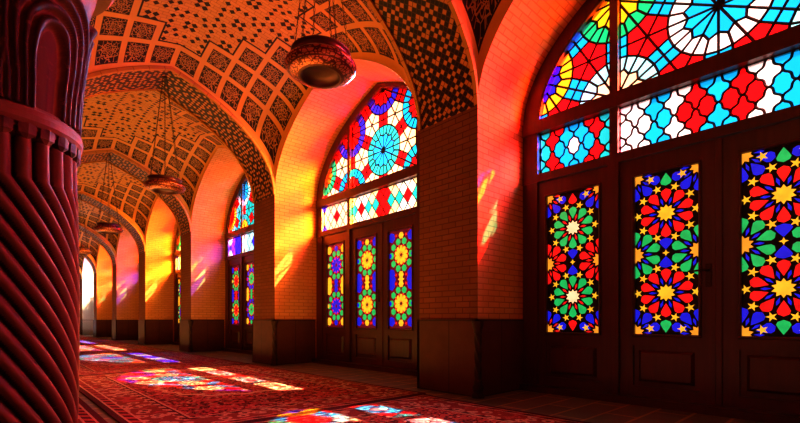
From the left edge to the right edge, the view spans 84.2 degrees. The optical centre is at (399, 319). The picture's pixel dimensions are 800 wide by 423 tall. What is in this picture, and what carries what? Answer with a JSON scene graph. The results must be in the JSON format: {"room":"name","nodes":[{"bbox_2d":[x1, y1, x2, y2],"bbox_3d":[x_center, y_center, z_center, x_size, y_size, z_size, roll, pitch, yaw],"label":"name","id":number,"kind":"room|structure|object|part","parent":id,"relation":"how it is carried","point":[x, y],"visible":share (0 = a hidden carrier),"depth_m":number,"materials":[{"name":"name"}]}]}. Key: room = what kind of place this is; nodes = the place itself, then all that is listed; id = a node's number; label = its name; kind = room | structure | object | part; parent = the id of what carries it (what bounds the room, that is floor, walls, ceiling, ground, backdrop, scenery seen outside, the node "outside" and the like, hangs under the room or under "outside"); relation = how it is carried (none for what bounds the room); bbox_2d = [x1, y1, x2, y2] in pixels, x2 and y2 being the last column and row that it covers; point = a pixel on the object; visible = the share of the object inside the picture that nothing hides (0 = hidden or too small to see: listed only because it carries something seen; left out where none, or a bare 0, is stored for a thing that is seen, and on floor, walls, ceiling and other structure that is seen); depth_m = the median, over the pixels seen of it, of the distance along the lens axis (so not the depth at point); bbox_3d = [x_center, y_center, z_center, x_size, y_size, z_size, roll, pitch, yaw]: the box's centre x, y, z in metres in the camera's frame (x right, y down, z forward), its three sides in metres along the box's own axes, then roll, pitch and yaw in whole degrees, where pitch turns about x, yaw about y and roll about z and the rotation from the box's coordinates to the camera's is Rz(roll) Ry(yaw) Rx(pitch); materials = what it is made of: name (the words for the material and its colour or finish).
{"room":"mosque","nodes":[
{"label":"mosque","id":0,"kind":"room"},
{"bbox_2d":[79,255,83,272],"bbox_3d":[-15.595,-2.852,19.512,3.030,1.704,3.240,0,0,-43],"label":"ceiling","id":1,"kind":"structure","parent":0,"point":[81,259],"depth_m":21.54,"materials":[{"name":"orange brick"}]},
{"bbox_2d":[79,230,99,266],"bbox_3d":[-12.877,-2.852,16.577,3.030,1.704,3.240,0,0,-43],"label":"ceiling","id":2,"kind":"structure","parent":0,"point":[94,246],"depth_m":18.35,"materials":[{"name":"orange tile"}]},
{"bbox_2d":[78,199,122,258],"bbox_3d":[-10.159,-2.852,13.642,3.030,1.704,3.240,0,0,-43],"label":"ceiling","id":3,"kind":"structure","parent":0,"point":[90,218],"depth_m":15.05,"materials":[{"name":"orange tile"}]},
{"bbox_2d":[77,162,157,244],"bbox_3d":[-7.441,-2.852,10.707,3.030,1.704,3.240,0,0,-43],"label":"ceiling","id":4,"kind":"structure","parent":0,"point":[134,200],"depth_m":11.91,"materials":[{"name":"orange tile"}]},
{"bbox_2d":[81,91,227,220],"bbox_3d":[-4.723,-2.852,7.772,3.030,1.704,3.240,0,0,-43],"label":"ceiling","id":5,"kind":"structure","parent":0,"point":[125,123],"depth_m":8.54,"materials":[{"name":"orange tile"}]},
{"bbox_2d":[88,0,412,180],"bbox_3d":[-2.006,-2.852,4.837,3.030,1.704,3.240,0,0,-43],"label":"ceiling","id":6,"kind":"structure","parent":0,"point":[236,51],"depth_m":5.52,"materials":[{"name":"orange tile"}]},
{"bbox_2d":[80,0,585,358],"bbox_3d":[-5.959,-1.350,12.080,1.010,4.140,28.760,0,0,-43],"label":"wall","id":7,"kind":"structure","parent":0,"point":[471,160],"depth_m":5.56,"materials":[{"name":"orange brick"}]},
{"bbox_2d":[83,255,97,273],"bbox_3d":[-14.236,-2.725,18.044,3.090,1.451,0.780,0,0,-43],"label":"trim","id":8,"kind":"structure","parent":7,"relation":"attached to","point":[89,259],"depth_m":18.97,"materials":[{"name":"brick"}]},
{"bbox_2d":[79,225,117,265],"bbox_3d":[-11.518,-2.725,15.110,3.090,1.451,0.780,0,0,-43],"label":"trim","id":9,"kind":"structure","parent":7,"relation":"attached to","point":[100,240],"depth_m":15.83,"materials":[{"name":"brick"}]},
{"bbox_2d":[78,192,146,253],"bbox_3d":[-8.800,-2.725,12.175,3.090,1.451,0.780,0,0,-43],"label":"trim","id":10,"kind":"structure","parent":7,"relation":"attached to","point":[124,221],"depth_m":12.77,"materials":[{"name":"brick"}]},
{"bbox_2d":[78,195,91,254],"bbox_3d":[-8.739,-2.611,12.094,0.528,1.626,0.528,0,0,40],"label":"hanging lamp","id":11,"kind":"object","parent":10,"relation":"hanging from","point":[82,250],"visible":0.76,"depth_m":12.07,"materials":[{"name":"orange metal"}]},
{"bbox_3d":[-8.739,-1.865,12.094,0.528,0.125,0.528,0,0,-43],"label":"lamp shade","id":12,"kind":"part","parent":11,"relation":"part of","materials":[{"name":"orange metal"}]},
{"bbox_2d":[81,150,192,235],"bbox_3d":[-6.082,-2.725,9.240,3.090,1.451,0.780,0,0,-43],"label":"trim","id":13,"kind":"structure","parent":7,"relation":"attached to","point":[182,217],"depth_m":9.65,"materials":[{"name":"tile"}]},
{"bbox_2d":[93,154,123,233],"bbox_3d":[-6.022,-2.611,9.159,0.528,1.626,0.528,0,0,40],"label":"hanging lamp","id":14,"kind":"object","parent":13,"relation":"hanging from","point":[102,227],"visible":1,"depth_m":9.05,"materials":[{"name":"orange metal"}]},
{"bbox_3d":[-6.081,-2.693,9.059,0.180,1.442,0.066,0,0,-43],"label":"chain","id":15,"kind":"part","parent":14,"relation":"part of","materials":[{"name":"grey metal"}]},
{"bbox_3d":[-6.022,-1.865,9.159,0.528,0.125,0.528,0,0,-43],"label":"lamp shade","id":16,"kind":"part","parent":14,"relation":"part of","materials":[{"name":"orange metal"}]},
{"bbox_3d":[-6.022,-1.822,9.159,0.316,0.048,0.316,0,0,-43],"label":"dish","id":17,"kind":"part","parent":14,"relation":"part of","materials":[{"name":"orange metal"}]},
{"bbox_2d":[170,228,179,344],"bbox_3d":[-5.701,-1.395,12.227,0.250,4.230,3.440,0,0,-43],"label":"window","id":18,"kind":"structure","parent":7,"relation":"in","point":[176,254],"depth_m":13.33,"materials":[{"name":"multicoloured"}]},
{"bbox_2d":[176,273,179,341],"bbox_3d":[-6.480,-0.368,13.099,0.069,2.066,0.702,0,0,-43],"label":"door","id":19,"kind":"structure","parent":18,"relation":"attached to","point":[177,274],"depth_m":13.27,"materials":[{"name":"black"}]},
{"bbox_3d":[-6.477,-0.562,13.102,0.002,1.358,0.478,0,0,-43],"label":"stained glass","id":20,"kind":"part","parent":19,"relation":"part of","materials":[{"name":"multicoloured glass"}]},
{"bbox_2d":[84,65,276,203],"bbox_3d":[-3.365,-2.725,6.305,3.090,1.451,0.780,0,0,-43],"label":"arch","id":21,"kind":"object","parent":7,"relation":"attached to","point":[184,92],"depth_m":6.61,"materials":[{"name":"tile"}]},
{"bbox_2d":[143,76,185,194],"bbox_3d":[-3.304,-2.611,6.225,0.528,1.626,0.528,0,0,-30],"label":"hanging lamp","id":22,"kind":"object","parent":21,"relation":"hanging from","point":[170,185],"visible":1,"depth_m":6.14,"materials":[{"name":"orange metal"}]},
{"bbox_3d":[-3.362,-2.693,6.123,0.016,1.442,0.190,0,0,30],"label":"chain","id":23,"kind":"part","parent":22,"relation":"part of","materials":[{"name":"grey metal"}]},
{"bbox_3d":[-3.419,-2.693,6.224,0.142,1.442,0.132,0,0,-43],"label":"chain","id":24,"kind":"part","parent":22,"relation":"part of","materials":[{"name":"grey metal"}]},
{"bbox_3d":[-3.362,-2.693,6.326,0.016,1.442,0.190,0,0,-30],"label":"chain","id":25,"kind":"part","parent":22,"relation":"part of","materials":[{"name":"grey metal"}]},
{"bbox_3d":[-3.304,-1.865,6.225,0.528,0.125,0.528,0,0,-43],"label":"lamp shade","id":26,"kind":"part","parent":22,"relation":"part of","materials":[{"name":"orange metal"}]},
{"bbox_3d":[-3.304,-1.822,6.225,0.316,0.048,0.316,0,0,-43],"label":"dish","id":27,"kind":"part","parent":22,"relation":"part of","materials":[{"name":"orange metal"}]},
{"bbox_3d":[-3.245,-2.693,6.124,0.053,1.442,0.184,0,0,-43],"label":"chain","id":28,"kind":"part","parent":22,"relation":"part of","materials":[{"name":"grey metal"}]},
{"bbox_3d":[-3.245,-2.693,6.326,0.016,1.442,0.190,0,0,30],"label":"chain","id":29,"kind":"part","parent":22,"relation":"part of","materials":[{"name":"grey metal"}]},
{"bbox_3d":[-3.189,-2.693,6.225,0.142,1.442,0.132,0,0,-43],"label":"chain","id":30,"kind":"part","parent":22,"relation":"part of","materials":[{"name":"grey metal"}]},
{"bbox_2d":[188,320,193,351],"bbox_3d":[-4.713,0.365,9.973,0.120,0.710,0.120,0,0,-43],"label":"trim","id":31,"kind":"structure","parent":7,"relation":"attached to","point":[190,322],"depth_m":9.95,"materials":[{"name":"stone"}]},
{"bbox_2d":[221,173,253,354],"bbox_3d":[-2.983,-1.395,9.293,0.250,4.230,3.440,0,0,-43],"label":"window","id":32,"kind":"structure","parent":7,"relation":"in","point":[244,212],"depth_m":9.99,"materials":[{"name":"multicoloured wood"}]},
{"bbox_2d":[229,258,239,348],"bbox_3d":[-3.762,-0.368,10.164,0.069,2.066,0.702,0,0,-43],"label":"door","id":33,"kind":"structure","parent":32,"relation":"attached to","point":[234,265],"depth_m":10.21,"materials":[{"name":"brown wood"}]},
{"bbox_3d":[-3.760,-0.562,10.167,0.002,1.358,0.468,0,0,-43],"label":"stained glass","id":34,"kind":"part","parent":33,"relation":"part of","materials":[{"name":"multicoloured glass"}]},
{"bbox_3d":[-3.760,0.395,10.166,0.055,0.350,0.492,0,0,-43],"label":"panel","id":35,"kind":"part","parent":33,"relation":"part of","materials":[{"name":"brown wood"}]},
{"bbox_3d":[-2.957,-2.410,9.316,0.001,1.850,3.040,0,0,-43],"label":"stained glass","id":36,"kind":"part","parent":32,"relation":"part of","materials":[{"name":"multicoloured glass"}]},
{"bbox_2d":[243,254,253,350],"bbox_3d":[-3.220,-0.368,9.542,0.118,2.066,0.758,0,0,-43],"label":"door","id":37,"kind":"structure","parent":32,"relation":"attached to","point":[248,261],"depth_m":9.68,"materials":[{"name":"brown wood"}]},
{"bbox_3d":[-3.212,0.395,9.574,0.055,0.350,0.499,0,0,-43],"label":"panel","id":38,"kind":"part","parent":37,"relation":"part of","materials":[{"name":"brown wood"}]},
{"bbox_3d":[-3.211,-0.562,9.575,0.002,1.358,0.475,0,0,-43],"label":"stained glass","id":39,"kind":"part","parent":37,"relation":"part of","materials":[{"name":"multicoloured glass"}]},
{"bbox_2d":[270,321,277,365],"bbox_3d":[-1.995,0.365,7.038,0.120,0.710,0.120,0,0,-43],"label":"trim","id":40,"kind":"structure","parent":7,"relation":"attached to","point":[274,359],"depth_m":7.01,"materials":[{"name":"stone"}]},
{"bbox_2d":[80,319,522,396],"bbox_3d":[-6.067,0.356,11.980,0.764,0.728,28.808,0,0,-43],"label":"baseboard","id":41,"kind":"structure","parent":7,"relation":"attached to","point":[445,347],"depth_m":4.58,"materials":[{"name":"stone"}]},
{"bbox_2d":[312,82,419,375],"bbox_3d":[-0.265,-1.395,6.358,0.250,4.230,3.440,0,0,-43],"label":"window","id":42,"kind":"structure","parent":7,"relation":"in","point":[384,151],"depth_m":6.60,"materials":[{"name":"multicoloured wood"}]},
{"bbox_2d":[323,231,345,361],"bbox_3d":[-1.044,-0.368,7.229,0.069,2.066,0.702,0,0,-43],"label":"door","id":43,"kind":"structure","parent":42,"relation":"attached to","point":[334,246],"depth_m":7.25,"materials":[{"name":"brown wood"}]},
{"bbox_3d":[-1.042,-0.562,7.232,0.002,1.358,0.478,0,0,-43],"label":"stained glass","id":44,"kind":"part","parent":43,"relation":"part of","materials":[{"name":"multicoloured glass"}]},
{"bbox_3d":[-1.042,0.395,7.231,0.055,0.350,0.502,0,0,-43],"label":"panel","id":45,"kind":"part","parent":43,"relation":"part of","materials":[{"name":"brown wood"}]},
{"bbox_2d":[351,222,382,365],"bbox_3d":[-0.502,-0.368,6.607,0.118,2.066,0.758,0,0,-43],"label":"door","id":46,"kind":"structure","parent":42,"relation":"attached to","point":[367,241],"depth_m":6.63,"materials":[{"name":"brown wood"}]},
{"bbox_3d":[-0.493,-0.562,6.640,0.002,1.358,0.475,0,0,-43],"label":"stained glass","id":47,"kind":"part","parent":46,"relation":"part of","materials":[{"name":"multicoloured glass"}]},
{"bbox_3d":[-0.494,0.395,6.639,0.055,0.350,0.499,0,0,-43],"label":"panel","id":48,"kind":"part","parent":46,"relation":"part of","materials":[{"name":"brown wood"}]},
{"bbox_3d":[-0.356,-0.350,6.411,0.065,0.180,0.130,0,0,-43],"label":"handle","id":49,"kind":"part","parent":46,"relation":"part of","materials":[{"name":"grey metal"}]},
{"bbox_3d":[-0.240,-2.410,6.381,0.001,1.850,3.040,0,0,-43],"label":"stained glass","id":50,"kind":"part","parent":42,"relation":"part of","materials":[{"name":"multicoloured glass"}]},
{"bbox_2d":[383,214,414,369],"bbox_3d":[0.013,-0.368,6.088,0.069,2.066,0.722,0,0,-43],"label":"door","id":51,"kind":"structure","parent":42,"relation":"attached to","point":[399,233],"depth_m":6.11,"materials":[{"name":"brown wood"}]},
{"bbox_3d":[0.015,-0.562,6.090,0.002,1.358,0.475,0,0,-43],"label":"stained glass","id":52,"kind":"part","parent":51,"relation":"part of","materials":[{"name":"multicoloured glass"}]},
{"bbox_3d":[0.015,0.395,6.090,0.055,0.350,0.499,0,0,-43],"label":"panel","id":53,"kind":"part","parent":51,"relation":"part of","materials":[{"name":"brown wood"}]},
{"bbox_2d":[366,0,480,130],"bbox_3d":[-0.647,-2.725,3.370,3.090,1.451,0.780,0,0,-43],"label":"arch","id":54,"kind":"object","parent":7,"relation":"attached to","point":[430,39],"depth_m":4.24,"materials":[{"name":"tile"}]},
{"bbox_2d":[284,0,356,89],"bbox_3d":[-0.586,-2.611,3.290,0.528,1.626,0.528,0,0,35],"label":"hanging lamp","id":55,"kind":"object","parent":54,"relation":"hanging from","point":[316,65],"visible":1,"depth_m":3.16,"materials":[{"name":"orange metal"}]},
{"bbox_3d":[-0.703,-2.693,3.290,0.190,1.442,0.016,0,0,0],"label":"chain","id":56,"kind":"part","parent":55,"relation":"part of","materials":[{"name":"grey metal"}]},
{"bbox_3d":[-0.645,-2.693,3.188,0.016,1.442,0.190,0,0,30],"label":"chain","id":57,"kind":"part","parent":55,"relation":"part of","materials":[{"name":"grey metal"}]},
{"bbox_3d":[-0.645,-2.693,3.391,0.016,1.442,0.190,0,0,-30],"label":"chain","id":58,"kind":"part","parent":55,"relation":"part of","materials":[{"name":"grey metal"}]},
{"bbox_3d":[-0.586,-1.865,3.290,0.528,0.125,0.528,0,0,-43],"label":"lamp shade","id":59,"kind":"part","parent":55,"relation":"part of","materials":[{"name":"orange metal"}]},
{"bbox_3d":[-0.586,-1.822,3.290,0.316,0.048,0.316,0,0,-43],"label":"dish","id":60,"kind":"part","parent":55,"relation":"part of","materials":[{"name":"orange metal"}]},
{"bbox_3d":[-0.528,-2.693,3.188,0.016,1.442,0.190,0,0,-30],"label":"chain","id":61,"kind":"part","parent":55,"relation":"part of","materials":[{"name":"grey metal"}]},
{"bbox_3d":[-0.528,-2.693,3.391,0.016,1.442,0.190,0,0,30],"label":"chain","id":62,"kind":"part","parent":55,"relation":"part of","materials":[{"name":"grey metal"}]},
{"bbox_3d":[-0.469,-2.693,3.290,0.190,1.442,0.016,0,0,0],"label":"chain","id":63,"kind":"part","parent":55,"relation":"part of","materials":[{"name":"grey metal"}]},
{"bbox_2d":[471,321,484,398],"bbox_3d":[0.722,0.365,4.103,0.120,0.710,0.120,0,0,-43],"label":"trim","id":64,"kind":"structure","parent":7,"relation":"attached to","point":[477,387],"depth_m":4.07,"materials":[{"name":"stone"}]},
{"bbox_2d":[519,0,799,422],"bbox_3d":[2.453,-1.395,3.423,0.250,4.230,3.440,0,0,-43],"label":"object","id":65,"kind":"structure","parent":7,"relation":"in","point":[723,93],"depth_m":3.90,"materials":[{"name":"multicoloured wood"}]},
{"bbox_2d":[539,166,606,391],"bbox_3d":[1.673,-0.368,4.294,0.069,2.066,0.702,0,0,-43],"label":"door","id":66,"kind":"structure","parent":65,"relation":"attached to","point":[572,208],"depth_m":4.28,"materials":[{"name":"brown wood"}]},
{"bbox_3d":[1.675,-0.562,4.296,0.004,1.365,0.520,0,0,-43],"label":"stained glass","id":67,"kind":"part","parent":66,"relation":"part of","materials":[{"name":"multicoloured glass"}]},
{"bbox_3d":[1.675,0.395,4.296,0.055,0.350,0.544,0,0,-43],"label":"panel","id":68,"kind":"part","parent":66,"relation":"part of","materials":[{"name":"brown wood"}]},
{"bbox_3d":[2.478,-2.410,3.446,0.001,1.850,3.040,0,0,-43],"label":"stained glass","id":69,"kind":"part","parent":65,"relation":"part of","materials":[{"name":"multicoloured glass"}]},
{"bbox_2d":[620,137,722,405],"bbox_3d":[2.216,-0.368,3.672,0.118,2.066,0.758,0,0,-43],"label":"door","id":70,"kind":"structure","parent":65,"relation":"attached to","point":[671,202],"depth_m":3.66,"materials":[{"name":"brown wood"}]},
{"bbox_3d":[2.223,-0.562,3.704,0.004,1.365,0.475,0,0,-43],"label":"stained glass","id":71,"kind":"part","parent":70,"relation":"part of","materials":[{"name":"multicoloured glass"}]},
{"bbox_3d":[2.224,0.395,3.704,0.055,0.350,0.499,0,0,-43],"label":"panel","id":72,"kind":"part","parent":70,"relation":"part of","materials":[{"name":"brown wood"}]},
{"bbox_3d":[2.361,-0.350,3.476,0.065,0.180,0.130,0,0,-43],"label":"handle","id":73,"kind":"part","parent":70,"relation":"part of","materials":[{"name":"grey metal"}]},
{"bbox_2d":[723,118,799,414],"bbox_3d":[2.731,-0.368,3.153,0.069,2.066,0.722,0,0,-43],"label":"door","id":74,"kind":"structure","parent":65,"relation":"attached to","point":[761,166],"depth_m":3.24,"materials":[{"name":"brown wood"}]},
{"bbox_3d":[2.733,0.395,3.155,0.055,0.350,0.499,0,0,-43],"label":"panel","id":75,"kind":"part","parent":74,"relation":"part of","materials":[{"name":"brown wood"}]},
{"bbox_3d":[2.732,-0.562,3.154,0.004,1.365,0.475,0,0,-43],"label":"stained glass","id":76,"kind":"part","parent":74,"relation":"part of","materials":[{"name":"multicoloured glass"}]},
{"bbox_2d":[78,334,765,422],"bbox_3d":[-9.576,0.820,11.107,8.240,0.200,32.512,0,0,-43],"label":"floor","id":77,"kind":"structure","parent":0,"point":[574,408],"depth_m":3.87,"materials":[{"name":"red carpet"}]},
{"bbox_2d":[0,0,114,422],"bbox_3d":[-1.978,-0.640,2.137,1.040,2.720,1.040,0,0,-43],"label":"twisted column","id":78,"kind":"structure","parent":77,"relation":"on","point":[46,46],"depth_m":2.04,"materials":[{"name":"stone"}]},
{"bbox_2d":[78,398,107,422],"bbox_3d":[-3.303,0.713,3.552,1.220,0.014,2.600,0,0,-43],"label":"carpet","id":79,"kind":"object","parent":77,"relation":"on","point":[86,414],"visible":0.06,"depth_m":3.28,"materials":[{"name":"red carpet"}]},
{"bbox_2d":[80,337,105,339],"bbox_3d":[-12.828,0.713,16.620,2.440,0.014,3.980,0,0,-43],"label":"carpet","id":80,"kind":"object","parent":77,"relation":"on","point":[81,338],"visible":0.15,"depth_m":16.95,"materials":[{"name":"red carpet"}]},
{"bbox_2d":[80,340,129,345],"bbox_3d":[-10.110,0.713,13.685,2.440,0.014,3.980,0,0,-43],"label":"carpet","id":81,"kind":"object","parent":77,"relation":"on","point":[82,342],"visible":0.41,"depth_m":13.91,"materials":[{"name":"red carpet"}]},
{"bbox_2d":[79,344,171,354],"bbox_3d":[-7.392,0.713,10.750,2.440,0.014,3.980,0,0,-43],"label":"carpet","id":82,"kind":"object","parent":77,"relation":"on","point":[123,348],"visible":0.62,"depth_m":10.63,"materials":[{"name":"red carpet"}]},
{"bbox_2d":[79,351,249,375],"bbox_3d":[-4.674,0.713,7.815,2.440,0.014,3.980,0,0,-43],"label":"carpet","id":83,"kind":"object","parent":77,"relation":"on","point":[142,361],"visible":0.85,"depth_m":7.39,"materials":[{"name":"red carpet"}]},
{"bbox_2d":[79,364,425,422],"bbox_3d":[-1.977,0.713,4.902,2.440,0.014,3.920,0,0,-43],"label":"carpet","id":84,"kind":"object","parent":77,"relation":"on","point":[242,393],"visible":0.97,"depth_m":4.21,"materials":[{"name":"red carpet"}]},
{"bbox_2d":[246,394,589,422],"bbox_3d":[0.709,0.713,1.958,2.380,0.014,4.010,0,0,-43],"label":"carpet","id":85,"kind":"object","parent":77,"relation":"on","point":[421,408],"visible":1,"depth_m":3.32,"materials":[{"name":"red carpet"}]},
{"bbox_2d":[454,0,513,86],"bbox_3d":[0.712,-2.852,1.902,3.030,1.704,3.240,0,0,-43],"label":"ceiling","id":86,"kind":"structure","parent":0,"point":[482,19],"depth_m":3.98,"materials":[{"name":"orange brick"}]}
]}

